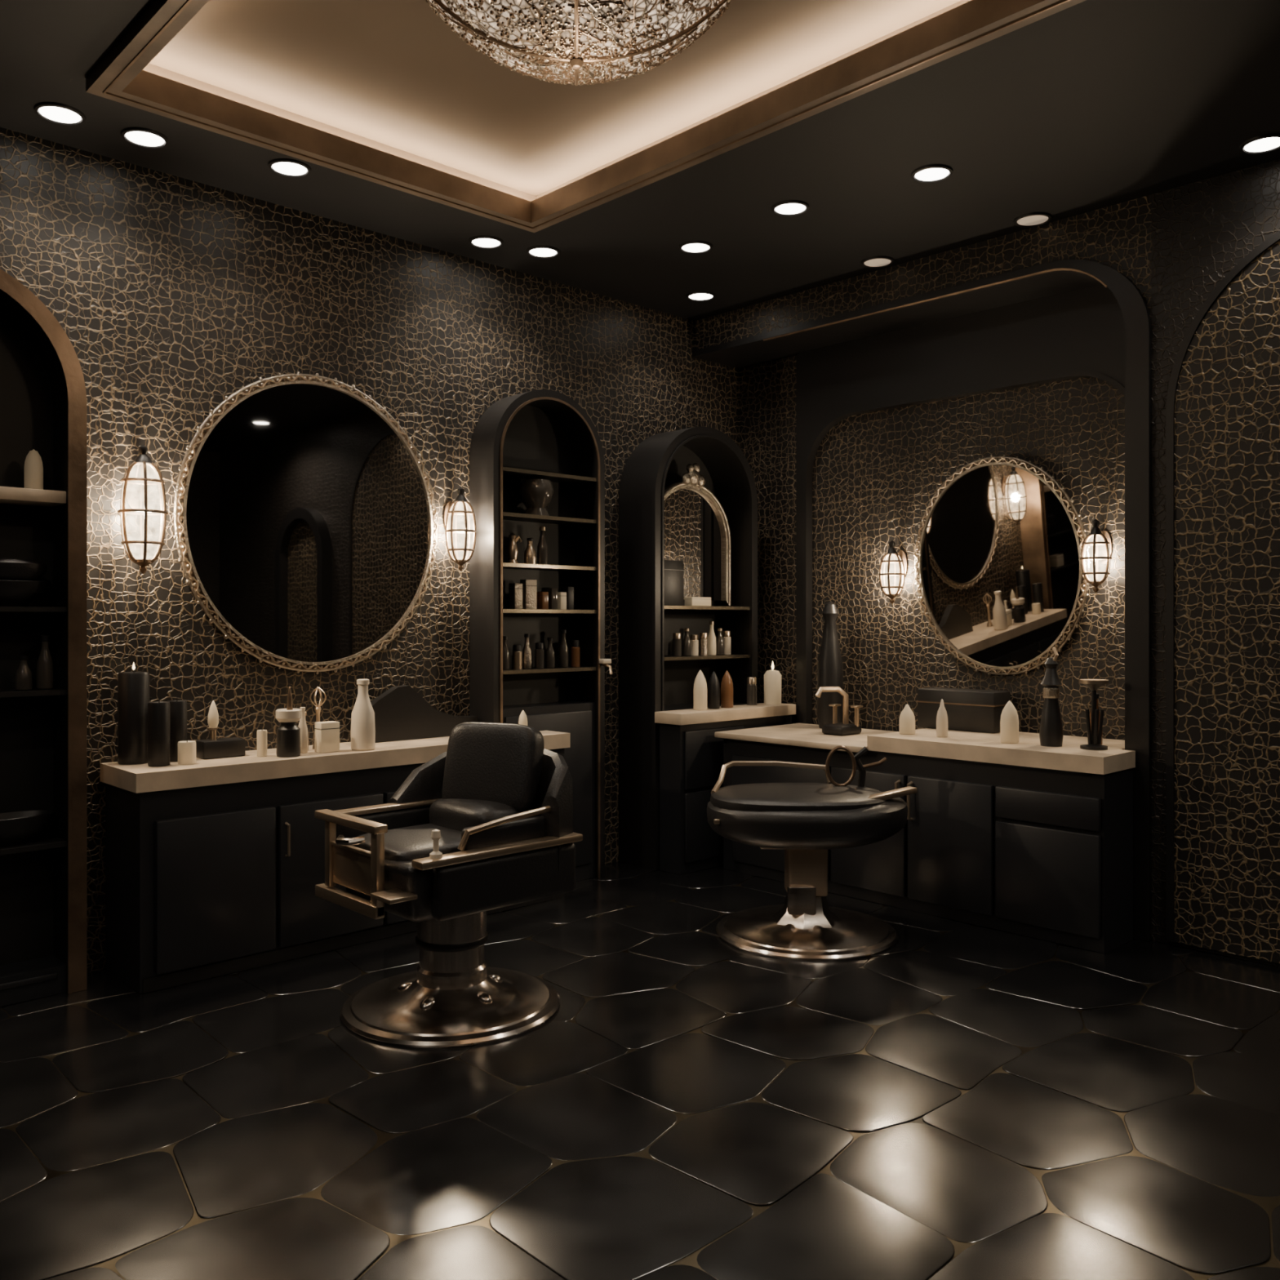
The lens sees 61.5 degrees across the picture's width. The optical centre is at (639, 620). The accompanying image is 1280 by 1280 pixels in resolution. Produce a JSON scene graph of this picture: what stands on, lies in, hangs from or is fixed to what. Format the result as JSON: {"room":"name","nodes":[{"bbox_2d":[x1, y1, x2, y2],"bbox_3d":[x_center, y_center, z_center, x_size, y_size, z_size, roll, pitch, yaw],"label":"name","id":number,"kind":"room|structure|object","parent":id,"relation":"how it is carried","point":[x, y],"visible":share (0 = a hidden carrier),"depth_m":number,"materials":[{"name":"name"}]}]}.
{"room":"salon","nodes":[
{"label":"salon","id":0,"kind":"room"},
{"bbox_2d":[0,127,738,973],"bbox_3d":[-2.165,-0.225,4.154,7.800,3.150,0.100,0,0,-44],"label":"wall","id":1,"kind":"structure","parent":0,"point":[171,295],"depth_m":4.59,"materials":[{"name":"black tile"}]},
{"bbox_2d":[117,444,168,573],"bbox_3d":[-1.929,-0.432,4.177,0.181,0.504,0.190,0,0,-44],"label":"wall sconce","id":2,"kind":"object","parent":1,"relation":"attached to","point":[143,513],"visible":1,"depth_m":4.12,"materials":[{"name":"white glass"}]},
{"bbox_2d":[172,371,438,674],"bbox_3d":[-1.426,-0.430,4.763,1.255,1.334,0.036,0,0,-44],"label":"round wall mirror","id":3,"kind":"object","parent":1,"relation":"attached to","point":[305,524],"visible":1,"depth_m":4.72,"materials":[{"name":"black mirror"}]},
{"bbox_2d":[443,486,476,571],"bbox_3d":[-0.872,-0.443,5.196,0.151,0.409,0.175,0,0,-44],"label":"wall sconce","id":4,"kind":"object","parent":1,"relation":"attached to","point":[459,516],"visible":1,"depth_m":5.15,"materials":[{"name":"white glass"}]},
{"bbox_2d":[0,862,1279,1279],"bbox_3d":[0.309,1.379,1.487,7.900,0.062,7.375,0,0,-44],"label":"floor","id":5,"kind":"structure","parent":0,"point":[954,1100],"depth_m":2.93,"materials":[{"name":"black tile"}]},
{"bbox_2d":[0,268,87,1006],"bbox_3d":[-2.490,0.040,3.629,1.105,2.620,0.205,0,0,-44],"label":"display cabinet","id":6,"kind":"object","parent":5,"relation":"on","point":[43,406],"visible":1,"depth_m":3.93,"materials":[{"name":"black wood"}]},
{"bbox_2d":[14,655,32,690],"bbox_3d":[-2.221,0.187,3.879,0.057,0.125,0.057,0,0,-44],"label":"bottle","id":7,"kind":"object","parent":6,"relation":"in","point":[23,675],"visible":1,"depth_m":3.86,"materials":[{"name":"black glass"}]},
{"bbox_2d":[0,557,48,606],"bbox_3d":[-2.260,-0.138,3.848,0.260,0.174,0.156,0,0,-44],"label":"bowl","id":8,"kind":"object","parent":6,"relation":"in","point":[12,593],"visible":0.96,"depth_m":3.82,"materials":[{"name":"black paint"}]},
{"bbox_2d":[0,809,55,846],"bbox_3d":[-2.260,0.748,3.848,0.310,0.102,0.155,0,0,-44],"label":"bowl","id":9,"kind":"object","parent":6,"relation":"in","point":[16,828],"visible":1,"depth_m":3.84,"materials":[{"name":"black paint"}]},
{"bbox_2d":[24,448,43,489],"bbox_3d":[-2.192,-0.546,3.893,0.060,0.150,0.060,0,0,-44],"label":"candle","id":10,"kind":"object","parent":6,"relation":"in","point":[33,467],"visible":0.81,"depth_m":3.87,"materials":[{"name":"beige wax"}]},
{"bbox_2d":[35,635,53,689],"bbox_3d":[-2.170,0.150,3.928,0.057,0.198,0.057,0,0,-44],"label":"bottle","id":11,"kind":"object","parent":6,"relation":"in","point":[45,664],"visible":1,"depth_m":3.91,"materials":[{"name":"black glass"}]},
{"bbox_2d":[100,730,569,993],"bbox_3d":[-1.202,0.950,4.702,2.030,0.800,0.430,0,0,-44],"label":"vanity cabinet","id":12,"kind":"object","parent":5,"relation":"on","point":[214,867],"visible":0.48,"depth_m":4.13,"materials":[{"name":"black wood"}]},
{"bbox_2d":[117,662,149,764],"bbox_3d":[-1.956,0.354,4.159,0.112,0.390,0.112,0,0,-44],"label":"candle","id":13,"kind":"object","parent":12,"relation":"on","point":[133,687],"visible":0.96,"depth_m":4.11,"materials":[{"name":"black wax"}]},
{"bbox_2d":[147,698,169,766],"bbox_3d":[-1.827,0.423,4.089,0.078,0.252,0.078,0,0,-44],"label":"candle","id":14,"kind":"object","parent":12,"relation":"on","point":[158,712],"visible":1,"depth_m":4.06,"materials":[{"name":"black wax"}]},
{"bbox_2d":[168,697,186,761],"bbox_3d":[-1.817,0.425,4.223,0.074,0.247,0.074,0,0,-44],"label":"candle","id":15,"kind":"object","parent":12,"relation":"on","point":[178,708],"visible":0.73,"depth_m":4.19,"materials":[{"name":"black wax"}]},
{"bbox_2d":[177,738,195,764],"bbox_3d":[-1.741,0.500,4.137,0.066,0.097,0.066,0,0,-44],"label":"candle","id":16,"kind":"object","parent":12,"relation":"on","point":[187,748],"visible":1,"depth_m":4.11,"materials":[{"name":"beige wax"}]},
{"bbox_2d":[195,700,245,759],"bbox_3d":[-1.693,0.434,4.348,0.170,0.230,0.090,0,0,-44],"label":"candle holder","id":17,"kind":"object","parent":12,"relation":"on","point":[213,748],"visible":0.98,"depth_m":4.31,"materials":[{"name":"black paint"}]},
{"bbox_2d":[257,727,266,756],"bbox_3d":[-1.534,0.490,4.369,0.040,0.117,0.040,0,0,-44],"label":"candle","id":18,"kind":"object","parent":12,"relation":"on","point":[261,734],"visible":1,"depth_m":4.35,"materials":[{"name":"beige wax"}]},
{"bbox_2d":[275,686,301,757],"bbox_3d":[-1.427,0.406,4.373,0.100,0.285,0.100,0,0,-44],"label":"jar","id":19,"kind":"object","parent":12,"relation":"on","point":[288,734],"visible":1,"depth_m":4.34,"materials":[{"name":"black paint"}]},
{"bbox_2d":[297,706,307,753],"bbox_3d":[-1.404,0.454,4.479,0.043,0.190,0.043,0,0,-44],"label":"bottle","id":20,"kind":"object","parent":12,"relation":"on","point":[302,724],"visible":0.77,"depth_m":4.47,"materials":[{"name":"beige ceramic"}]},
{"bbox_2d":[309,686,326,749],"bbox_3d":[-1.383,0.416,4.623,0.067,0.266,0.067,0,0,24],"label":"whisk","id":21,"kind":"object","parent":12,"relation":"on","point":[317,708],"visible":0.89,"depth_m":4.62,"materials":[{"name":"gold metal"}]},
{"bbox_2d":[314,720,340,753],"bbox_3d":[-1.311,0.486,4.512,0.087,0.125,0.062,0,0,-44],"label":"product box","id":22,"kind":"object","parent":12,"relation":"on","point":[326,734],"visible":1,"depth_m":4.49,"materials":[{"name":"beige cardboard"}]},
{"bbox_2d":[351,679,375,751],"bbox_3d":[-1.182,0.399,4.594,0.102,0.300,0.102,0,0,-44],"label":"ceramic bottle","id":23,"kind":"object","parent":12,"relation":"on","point":[362,717],"visible":1,"depth_m":4.56,"materials":[{"name":"beige ceramic"}]},
{"bbox_2d":[370,684,477,742],"bbox_3d":[-1.037,0.424,5.029,0.640,0.250,0.050,0,0,-44],"label":"panel","id":24,"kind":"object","parent":12,"relation":"on","point":[401,713],"visible":0.72,"depth_m":4.96,"materials":[{"name":"black paint"}]},
{"bbox_2d":[518,710,527,725],"bbox_3d":[-0.563,0.489,5.184,0.044,0.120,0.044,0,0,-44],"label":"candle","id":25,"kind":"object","parent":12,"relation":"on","point":[522,720],"visible":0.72,"depth_m":5.17,"materials":[{"name":"beige wax"}]},
{"bbox_2d":[314,722,582,1048],"bbox_3d":[-0.661,0.861,3.778,0.803,0.977,0.761,0,0,-44],"label":"barber chair","id":26,"kind":"object","parent":5,"relation":"on","point":[485,824],"visible":1,"depth_m":3.67,"materials":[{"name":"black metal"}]},
{"bbox_2d":[469,389,604,881],"bbox_3d":[-0.513,0.092,5.510,0.718,2.515,0.210,0,0,-44],"label":"display cabinet","id":27,"kind":"object","parent":5,"relation":"on","point":[546,433],"visible":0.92,"depth_m":5.58,"materials":[{"name":"black paint"}]},
{"bbox_2d":[502,635,509,669],"bbox_3d":[-0.672,0.159,5.342,0.049,0.166,0.049,0,0,-44],"label":"bottle","id":28,"kind":"object","parent":27,"relation":"in","point":[505,651],"visible":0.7,"depth_m":5.33,"materials":[{"name":"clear glass"}]},
{"bbox_2d":[506,532,521,563],"bbox_3d":[-0.627,-0.364,5.385,0.086,0.160,0.060,0,0,-44],"label":"figurine","id":29,"kind":"object","parent":27,"relation":"on","point":[512,551],"visible":0.89,"depth_m":5.36,"materials":[{"name":"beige metal"}]},
{"bbox_2d":[509,582,522,608],"bbox_3d":[-0.622,-0.123,5.390,0.052,0.130,0.052,0,0,-44],"label":"product box","id":30,"kind":"object","parent":27,"relation":"in","point":[515,588],"visible":0.84,"depth_m":5.37,"materials":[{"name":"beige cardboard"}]},
{"bbox_2d":[512,644,522,669],"bbox_3d":[-0.615,0.182,5.397,0.048,0.120,0.048,0,0,-44],"label":"jar","id":31,"kind":"object","parent":27,"relation":"in","point":[517,653],"visible":1,"depth_m":5.38,"materials":[{"name":"beige glass"}]},
{"bbox_2d":[522,633,531,668],"bbox_3d":[-0.571,0.154,5.439,0.049,0.177,0.049,0,0,-44],"label":"bottle","id":32,"kind":"object","parent":27,"relation":"in","point":[526,651],"visible":1,"depth_m":5.42,"materials":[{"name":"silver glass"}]},
{"bbox_2d":[520,579,537,608],"bbox_3d":[-0.564,-0.133,5.446,0.072,0.150,0.052,0,0,-44],"label":"product box","id":33,"kind":"object","parent":27,"relation":"in","point":[529,586],"visible":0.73,"depth_m":5.42,"materials":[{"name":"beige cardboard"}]},
{"bbox_2d":[524,537,536,564],"bbox_3d":[-0.557,-0.352,5.452,0.061,0.135,0.061,0,0,-44],"label":"bottle","id":34,"kind":"object","parent":27,"relation":"in","point":[530,556],"visible":0.84,"depth_m":5.43,"materials":[{"name":"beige metal"}]},
{"bbox_2d":[518,476,554,515],"bbox_3d":[-0.528,-0.633,5.480,0.180,0.205,0.180,0,0,-44],"label":"ornament","id":35,"kind":"object","parent":27,"relation":"on","point":[535,493],"visible":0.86,"depth_m":5.42,"materials":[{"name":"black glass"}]},
{"bbox_2d":[534,642,544,668],"bbox_3d":[-0.513,0.177,5.494,0.048,0.130,0.048,0,0,-44],"label":"bottle","id":36,"kind":"object","parent":27,"relation":"in","point":[539,651],"visible":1,"depth_m":5.47,"materials":[{"name":"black glass"}]},
{"bbox_2d":[537,526,547,564],"bbox_3d":[-0.499,-0.383,5.508,0.057,0.198,0.057,0,0,-44],"label":"bottle","id":37,"kind":"object","parent":27,"relation":"in","point":[542,547],"visible":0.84,"depth_m":5.49,"materials":[{"name":"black glass"}]},
{"bbox_2d":[537,591,548,609],"bbox_3d":[-0.499,-0.103,5.508,0.042,0.090,0.052,0,0,-44],"label":"jar","id":38,"kind":"object","parent":27,"relation":"in","point":[542,597],"visible":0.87,"depth_m":5.49,"materials":[{"name":"brown glass"}]},
{"bbox_2d":[545,637,555,667],"bbox_3d":[-0.463,0.164,5.542,0.049,0.156,0.049,0,0,-44],"label":"bottle","id":39,"kind":"object","parent":27,"relation":"in","point":[549,654],"visible":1,"depth_m":5.52,"materials":[{"name":"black glass"}]},
{"bbox_2d":[546,587,557,609],"bbox_3d":[-0.455,-0.113,5.549,0.042,0.110,0.052,0,0,-44],"label":"jar","id":40,"kind":"object","parent":27,"relation":"in","point":[553,592],"visible":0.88,"depth_m":5.53,"materials":[{"name":"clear glass"}]},
{"bbox_2d":[557,591,566,609],"bbox_3d":[-0.412,-0.103,5.590,0.042,0.090,0.052,0,0,-44],"label":"product box","id":41,"kind":"object","parent":27,"relation":"in","point":[562,596],"visible":0.8,"depth_m":5.57,"materials":[{"name":"beige cardboard"}]},
{"bbox_2d":[559,629,568,667],"bbox_3d":[-0.397,0.143,5.604,0.049,0.198,0.049,0,0,-44],"label":"bottle","id":42,"kind":"object","parent":27,"relation":"in","point":[563,649],"visible":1,"depth_m":5.59,"materials":[{"name":"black glass"}]},
{"bbox_2d":[561,586,574,609],"bbox_3d":[-0.376,-0.118,5.625,0.042,0.120,0.052,0,0,-44],"label":"product box","id":43,"kind":"object","parent":27,"relation":"in","point":[570,591],"visible":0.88,"depth_m":5.61,"materials":[{"name":"black paint"}]},
{"bbox_2d":[570,640,579,666],"bbox_3d":[-0.340,0.172,5.659,0.048,0.140,0.048,0,0,-44],"label":"jar","id":44,"kind":"object","parent":27,"relation":"in","point":[575,649],"visible":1,"depth_m":5.64,"materials":[{"name":"brown glass"}]},
{"bbox_2d":[599,658,613,675],"bbox_3d":[-0.170,0.241,5.641,0.060,0.082,0.075,0,0,-44],"label":"towel hook","id":45,"kind":"object","parent":27,"relation":"attached to","point":[604,661],"visible":1,"depth_m":5.63,"materials":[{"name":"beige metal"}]},
{"bbox_2d":[618,426,757,870],"bbox_3d":[0.293,0.125,6.217,0.854,2.450,0.300,0,0,-44],"label":"arched wall shelf","id":46,"kind":"object","parent":5,"relation":"on","point":[651,680],"visible":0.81,"depth_m":6.01,"materials":[{"name":"black wood"}]},
{"bbox_2d":[664,560,684,605],"bbox_3d":[0.163,-0.209,5.973,0.162,0.250,0.072,0,0,-44],"label":"product box","id":47,"kind":"object","parent":46,"relation":"in","point":[673,570],"visible":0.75,"depth_m":5.95,"materials":[{"name":"black paint"}]},
{"bbox_2d":[672,632,681,656],"bbox_3d":[0.208,0.134,6.071,0.052,0.130,0.052,0,0,-44],"label":"jar","id":48,"kind":"object","parent":46,"relation":"in","point":[677,641],"visible":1,"depth_m":6.05,"materials":[{"name":"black glass"}]},
{"bbox_2d":[682,628,691,655],"bbox_3d":[0.266,0.121,6.126,0.053,0.156,0.053,0,0,-44],"label":"bottle","id":49,"kind":"object","parent":46,"relation":"in","point":[686,644],"visible":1,"depth_m":6.11,"materials":[{"name":"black glass"}]},
{"bbox_2d":[689,634,698,655],"bbox_3d":[0.309,0.139,6.167,0.052,0.120,0.052,0,0,-44],"label":"jar","id":50,"kind":"object","parent":46,"relation":"in","point":[693,637],"visible":0.98,"depth_m":6.14,"materials":[{"name":"beige ceramic"}]},
{"bbox_2d":[664,462,730,606],"bbox_3d":[0.290,-0.498,6.194,0.680,0.824,0.065,0,0,-44],"label":"gilt mirror","id":51,"kind":"object","parent":46,"relation":"in","point":[697,534],"depth_m":6.26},
{"bbox_2d":[684,596,711,606],"bbox_3d":[0.329,-0.109,6.117,0.162,0.050,0.062,0,0,-44],"label":"box","id":52,"kind":"object","parent":46,"relation":"on","point":[689,601],"visible":0.95,"depth_m":6.08,"materials":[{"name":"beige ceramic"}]},
{"bbox_2d":[698,632,707,655],"bbox_3d":[0.367,0.134,6.223,0.052,0.130,0.052,0,0,-44],"label":"jar","id":53,"kind":"object","parent":46,"relation":"in","point":[703,641],"visible":1,"depth_m":6.20,"materials":[{"name":"silver metal"}]},
{"bbox_2d":[707,621,715,654],"bbox_3d":[0.418,0.100,6.271,0.053,0.198,0.053,0,0,-44],"label":"bottle","id":54,"kind":"object","parent":46,"relation":"in","point":[711,637],"visible":0.97,"depth_m":6.25,"materials":[{"name":"beige ceramic"}]},
{"bbox_2d":[715,627,724,654],"bbox_3d":[0.468,0.121,6.319,0.053,0.156,0.053,0,0,-44],"label":"bottle","id":55,"kind":"object","parent":46,"relation":"in","point":[719,641],"visible":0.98,"depth_m":6.30,"materials":[{"name":"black glass"}]},
{"bbox_2d":[722,631,730,654],"bbox_3d":[0.512,0.129,6.361,0.052,0.140,0.052,0,0,-44],"label":"jar","id":56,"kind":"object","parent":46,"relation":"in","point":[726,634],"visible":0.97,"depth_m":6.34,"materials":[{"name":"beige ceramic"}]},
{"bbox_2d":[654,702,795,875],"bbox_3d":[0.519,0.920,6.085,1.030,0.860,0.200,0,0,-44],"label":"base cabinet","id":57,"kind":"object","parent":5,"relation":"on","point":[691,757],"visible":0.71,"depth_m":5.80,"materials":[{"name":"black"}]},
{"bbox_2d":[693,670,706,710],"bbox_3d":[0.331,0.379,5.912,0.076,0.220,0.076,0,0,-44],"label":"candle","id":58,"kind":"object","parent":57,"relation":"on","point":[700,691],"visible":1,"depth_m":5.88,"materials":[{"name":"beige wax"}]},
{"bbox_2d":[707,671,719,708],"bbox_3d":[0.411,0.384,6.002,0.068,0.210,0.068,0,0,-44],"label":"bottle","id":59,"kind":"object","parent":57,"relation":"on","point":[713,688],"visible":1,"depth_m":5.98,"materials":[{"name":"black paint"}]},
{"bbox_2d":[720,670,733,707],"bbox_3d":[0.491,0.384,6.078,0.072,0.210,0.072,0,0,-44],"label":"bottle","id":60,"kind":"object","parent":57,"relation":"on","point":[726,684],"visible":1,"depth_m":6.05,"materials":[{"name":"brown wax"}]},
{"bbox_2d":[746,676,756,705],"bbox_3d":[0.651,0.409,6.272,0.060,0.160,0.060,0,0,-44],"label":"jar","id":61,"kind":"object","parent":57,"relation":"on","point":[751,681],"visible":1,"depth_m":6.25,"materials":[{"name":"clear glass"}]},
{"bbox_2d":[764,660,781,704],"bbox_3d":[0.780,0.361,6.326,0.104,0.255,0.103,0,0,-44],"label":"candle","id":62,"kind":"object","parent":57,"relation":"on","point":[772,678],"visible":1,"depth_m":6.29,"materials":[{"name":"beige wax"}]},
{"bbox_2d":[706,745,917,959],"bbox_3d":[0.734,0.951,4.665,0.889,0.798,0.778,0,0,0],"label":"barber chair","id":63,"kind":"object","parent":5,"relation":"on","point":[806,820],"visible":1,"depth_m":4.48,"materials":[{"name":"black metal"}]},
{"bbox_2d":[714,723,1135,953],"bbox_3d":[1.385,0.950,5.314,0.740,0.800,2.080,0,0,-44],"label":"vanity cabinet","id":64,"kind":"object","parent":5,"relation":"on","point":[1026,837],"visible":0.87,"depth_m":4.74,"materials":[{"name":"black wood"}]},
{"bbox_2d":[816,600,843,728],"bbox_3d":[1.062,0.244,6.015,0.150,0.710,0.150,0,0,-44],"label":"bottle","id":65,"kind":"object","parent":64,"relation":"on","point":[829,666],"visible":0.84,"depth_m":5.97,"materials":[{"name":"black paint"}]},
{"bbox_2d":[815,686,862,735],"bbox_3d":[1.050,0.474,5.700,0.212,0.249,0.180,0,0,-44],"label":"faucet","id":66,"kind":"object","parent":64,"relation":"on","point":[846,728],"visible":1,"depth_m":5.69,"materials":[{"name":"gold metal"}]},
{"bbox_2d":[898,703,915,734],"bbox_3d":[1.298,0.476,5.231,0.076,0.145,0.076,0,0,-44],"label":"candle","id":67,"kind":"object","parent":64,"relation":"on","point":[907,718],"visible":1,"depth_m":5.20,"materials":[{"name":"beige wax"}]},
{"bbox_2d":[936,699,947,737],"bbox_3d":[1.429,0.459,5.094,0.054,0.180,0.054,0,0,-44],"label":"candle","id":68,"kind":"object","parent":64,"relation":"on","point":[942,717],"visible":1,"depth_m":5.07,"materials":[{"name":"white wax"}]},
{"bbox_2d":[915,687,1010,733],"bbox_3d":[1.636,0.449,5.450,0.176,0.200,0.436,0,0,-44],"label":"case","id":69,"kind":"object","parent":64,"relation":"on","point":[975,710],"visible":0.86,"depth_m":5.36,"materials":[{"name":"black leather"}]},
{"bbox_2d":[1000,700,1018,743],"bbox_3d":[1.664,0.454,4.848,0.080,0.190,0.080,0,0,-44],"label":"candle","id":70,"kind":"object","parent":64,"relation":"on","point":[1009,721],"visible":1,"depth_m":4.82,"materials":[{"name":"beige wax"}]},
{"bbox_2d":[1039,646,1063,746],"bbox_3d":[1.810,0.332,4.738,0.100,0.434,0.100,0,0,-44],"label":"perfume bottle","id":71,"kind":"object","parent":64,"relation":"on","point":[1051,732],"visible":1,"depth_m":4.71,"materials":[{"name":"black paint"}]},
{"bbox_2d":[1079,679,1108,750],"bbox_3d":[1.949,0.401,4.622,0.116,0.296,0.116,0,0,-44],"label":"stand","id":72,"kind":"object","parent":64,"relation":"on","point":[1094,738],"visible":1,"depth_m":4.61,"materials":[{"name":"black paint"}]},
{"bbox_2d":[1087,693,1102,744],"bbox_3d":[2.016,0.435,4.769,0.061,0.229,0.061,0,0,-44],"label":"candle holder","id":73,"kind":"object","parent":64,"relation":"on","point":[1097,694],"visible":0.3,"depth_m":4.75,"materials":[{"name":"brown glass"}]},
{"bbox_2d":[0,0,1279,320],"bbox_3d":[0.266,-1.885,1.532,7.700,0.170,7.050,0,0,-44],"label":"ceiling","id":74,"kind":"structure","parent":0,"point":[1087,105],"depth_m":4.00,"materials":[{"name":"black paint"}]},
{"bbox_2d":[33,102,85,125],"bbox_3d":[-2.055,-1.795,3.816,0.164,0.010,0.164,0,0,-44],"label":"recessed light","id":75,"kind":"object","parent":74,"relation":"in","point":[53,112],"visible":1,"depth_m":3.81,"materials":[{"name":"beige"}]},
{"bbox_2d":[120,127,168,148],"bbox_3d":[-1.841,-1.795,4.006,0.164,0.010,0.164,0,0,-44],"label":"recessed light","id":76,"kind":"object","parent":74,"relation":"in","point":[143,137],"visible":1,"depth_m":4.00,"materials":[{"name":"beige plastic"}]},
{"bbox_2d":[267,158,311,177],"bbox_3d":[-1.390,-1.795,4.271,0.164,0.010,0.164,0,0,-44],"label":"recessed light","id":77,"kind":"object","parent":74,"relation":"in","point":[289,167],"visible":1,"depth_m":4.26,"materials":[{"name":"beige"}]},
{"bbox_2d":[468,235,503,248],"bbox_3d":[-0.730,-1.795,5.108,0.164,0.010,0.164,0,0,-44],"label":"recessed light","id":78,"kind":"object","parent":74,"relation":"in","point":[485,242],"visible":1,"depth_m":5.10,"materials":[{"name":"beige"}]},
{"bbox_2d":[526,244,559,257],"bbox_3d":[-0.471,-1.795,5.241,0.164,0.010,0.164,0,0,-44],"label":"recessed light","id":79,"kind":"object","parent":74,"relation":"in","point":[540,251],"visible":1,"depth_m":5.24,"materials":[{"name":"beige"}]},
{"bbox_2d":[425,0,730,85],"bbox_3d":[-0.176,-1.737,2.996,1.084,0.404,1.084,0,0,-44],"label":"chandelier","id":80,"kind":"object","parent":74,"relation":"hanging from","point":[576,42],"visible":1,"depth_m":2.95,"materials":[{"name":"clear glass"}]},
{"bbox_2d":[85,0,1085,232],"bbox_3d":[0.028,-1.800,2.977,1.880,0.100,3.440,0,0,-44],"label":"trim","id":81,"kind":"structure","parent":74,"relation":"attached to","point":[120,77],"depth_m":3.78,"materials":[{"name":"brown metal"}]},
{"bbox_2d":[678,240,712,253],"bbox_3d":[0.268,-1.795,5.176,0.164,0.010,0.164,0,0,-44],"label":"recessed light","id":82,"kind":"object","parent":74,"relation":"in","point":[696,246],"visible":1,"depth_m":5.17,"materials":[{"name":"beige"}]},
{"bbox_2d":[685,290,715,301],"bbox_3d":[0.337,-1.795,5.956,0.164,0.010,0.164,0,0,-44],"label":"recessed light","id":83,"kind":"object","parent":74,"relation":"in","point":[700,295],"visible":1,"depth_m":5.95,"materials":[{"name":"beige"}]},
{"bbox_2d":[771,200,808,216],"bbox_3d":[0.654,-1.795,4.687,0.164,0.010,0.164,0,0,-44],"label":"recessed light","id":84,"kind":"object","parent":74,"relation":"in","point":[788,207],"visible":1,"depth_m":4.68,"materials":[{"name":"beige"}]},
{"bbox_2d":[861,255,893,267],"bbox_3d":[1.189,-1.795,5.390,0.164,0.010,0.164,0,0,-44],"label":"recessed light","id":85,"kind":"object","parent":74,"relation":"in","point":[878,261],"visible":1,"depth_m":5.38,"materials":[{"name":"beige"}]},
{"bbox_2d":[911,164,953,182],"bbox_3d":[1.174,-1.795,4.326,0.164,0.010,0.164,0,0,-44],"label":"recessed light","id":86,"kind":"object","parent":74,"relation":"in","point":[933,173],"visible":1,"depth_m":4.32,"materials":[{"name":"beige"}]},
{"bbox_2d":[1013,212,1052,226],"bbox_3d":[1.758,-1.795,4.822,0.164,0.010,0.164,0,0,-44],"label":"recessed light","id":87,"kind":"object","parent":74,"relation":"in","point":[1033,219],"visible":1,"depth_m":4.81,"materials":[{"name":"beige plastic"}]},
{"bbox_2d":[1239,133,1279,154],"bbox_3d":[2.351,-1.795,4.055,0.164,0.010,0.164,0,0,-44],"label":"recessed light","id":88,"kind":"object","parent":74,"relation":"in","point":[1266,143],"visible":1,"depth_m":4.06,"materials":[{"name":"beige"}]},
{"bbox_2d":[738,355,1124,740],"bbox_3d":[1.570,-0.225,5.816,0.100,3.150,2.650,0,0,-44],"label":"wall","id":89,"kind":"structure","parent":0,"point":[875,474],"depth_m":5.89,"materials":[{"name":"black stone"}]},
{"bbox_2d":[879,540,907,604],"bbox_3d":[1.372,-0.263,5.827,0.170,0.346,0.141,0,0,-44],"label":"wall sconce","id":90,"kind":"object","parent":89,"relation":"attached to","point":[893,568],"visible":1,"depth_m":5.78,"materials":[{"name":"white glass"}]},
{"bbox_2d":[694,195,1151,368],"bbox_3d":[1.389,-0.225,5.643,0.400,3.150,2.650,0,0,-44],"label":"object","id":91,"kind":"structure","parent":89,"relation":"attached to","point":[1117,237],"depth_m":5.31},
{"bbox_2d":[795,286,1124,724],"bbox_3d":[1.647,-0.115,5.619,0.060,2.930,2.060,0,0,-44],"label":"arch","id":92,"kind":"object","parent":89,"relation":"attached to","point":[1077,333],"depth_m":5.68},
{"bbox_2d":[913,453,1088,676],"bbox_3d":[1.792,-0.275,5.414,0.131,1.120,0.958,0,0,-44],"label":"round wall mirror","id":93,"kind":"object","parent":89,"relation":"attached to","point":[1001,584],"visible":0.97,"depth_m":5.39,"materials":[{"name":"grey mirror"}]},
{"bbox_2d":[1080,519,1112,592],"bbox_3d":[2.135,-0.302,5.027,0.170,0.346,0.141,0,0,-44],"label":"wall sconce","id":94,"kind":"object","parent":89,"relation":"attached to","point":[1095,557],"visible":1,"depth_m":4.98,"materials":[{"name":"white glass"}]},
{"bbox_2d":[1151,159,1279,967],"bbox_3d":[3.858,-0.225,3.127,0.500,3.150,4.400,0,0,-44],"label":"wall","id":95,"kind":"structure","parent":0,"point":[1201,230],"depth_m":4.50,"materials":[{"name":"paint"}]},
{"bbox_2d":[692,259,1151,942],"bbox_3d":[1.235,-0.132,5.496,0.027,2.965,2.650,0,0,-44],"label":"arch frame","id":96,"kind":"structure","parent":95,"relation":"attached to","point":[1135,310],"depth_m":4.57,"materials":[{"name":"black wood"}]},
{"bbox_2d":[1165,230,1279,963],"bbox_3d":[2.700,-0.125,3.957,0.030,2.910,1.460,0,0,-44],"label":"wall panel","id":97,"kind":"object","parent":95,"relation":"attached to","point":[1223,409],"visible":1,"depth_m":4.32,"materials":[{"name":"paper"}]}
]}

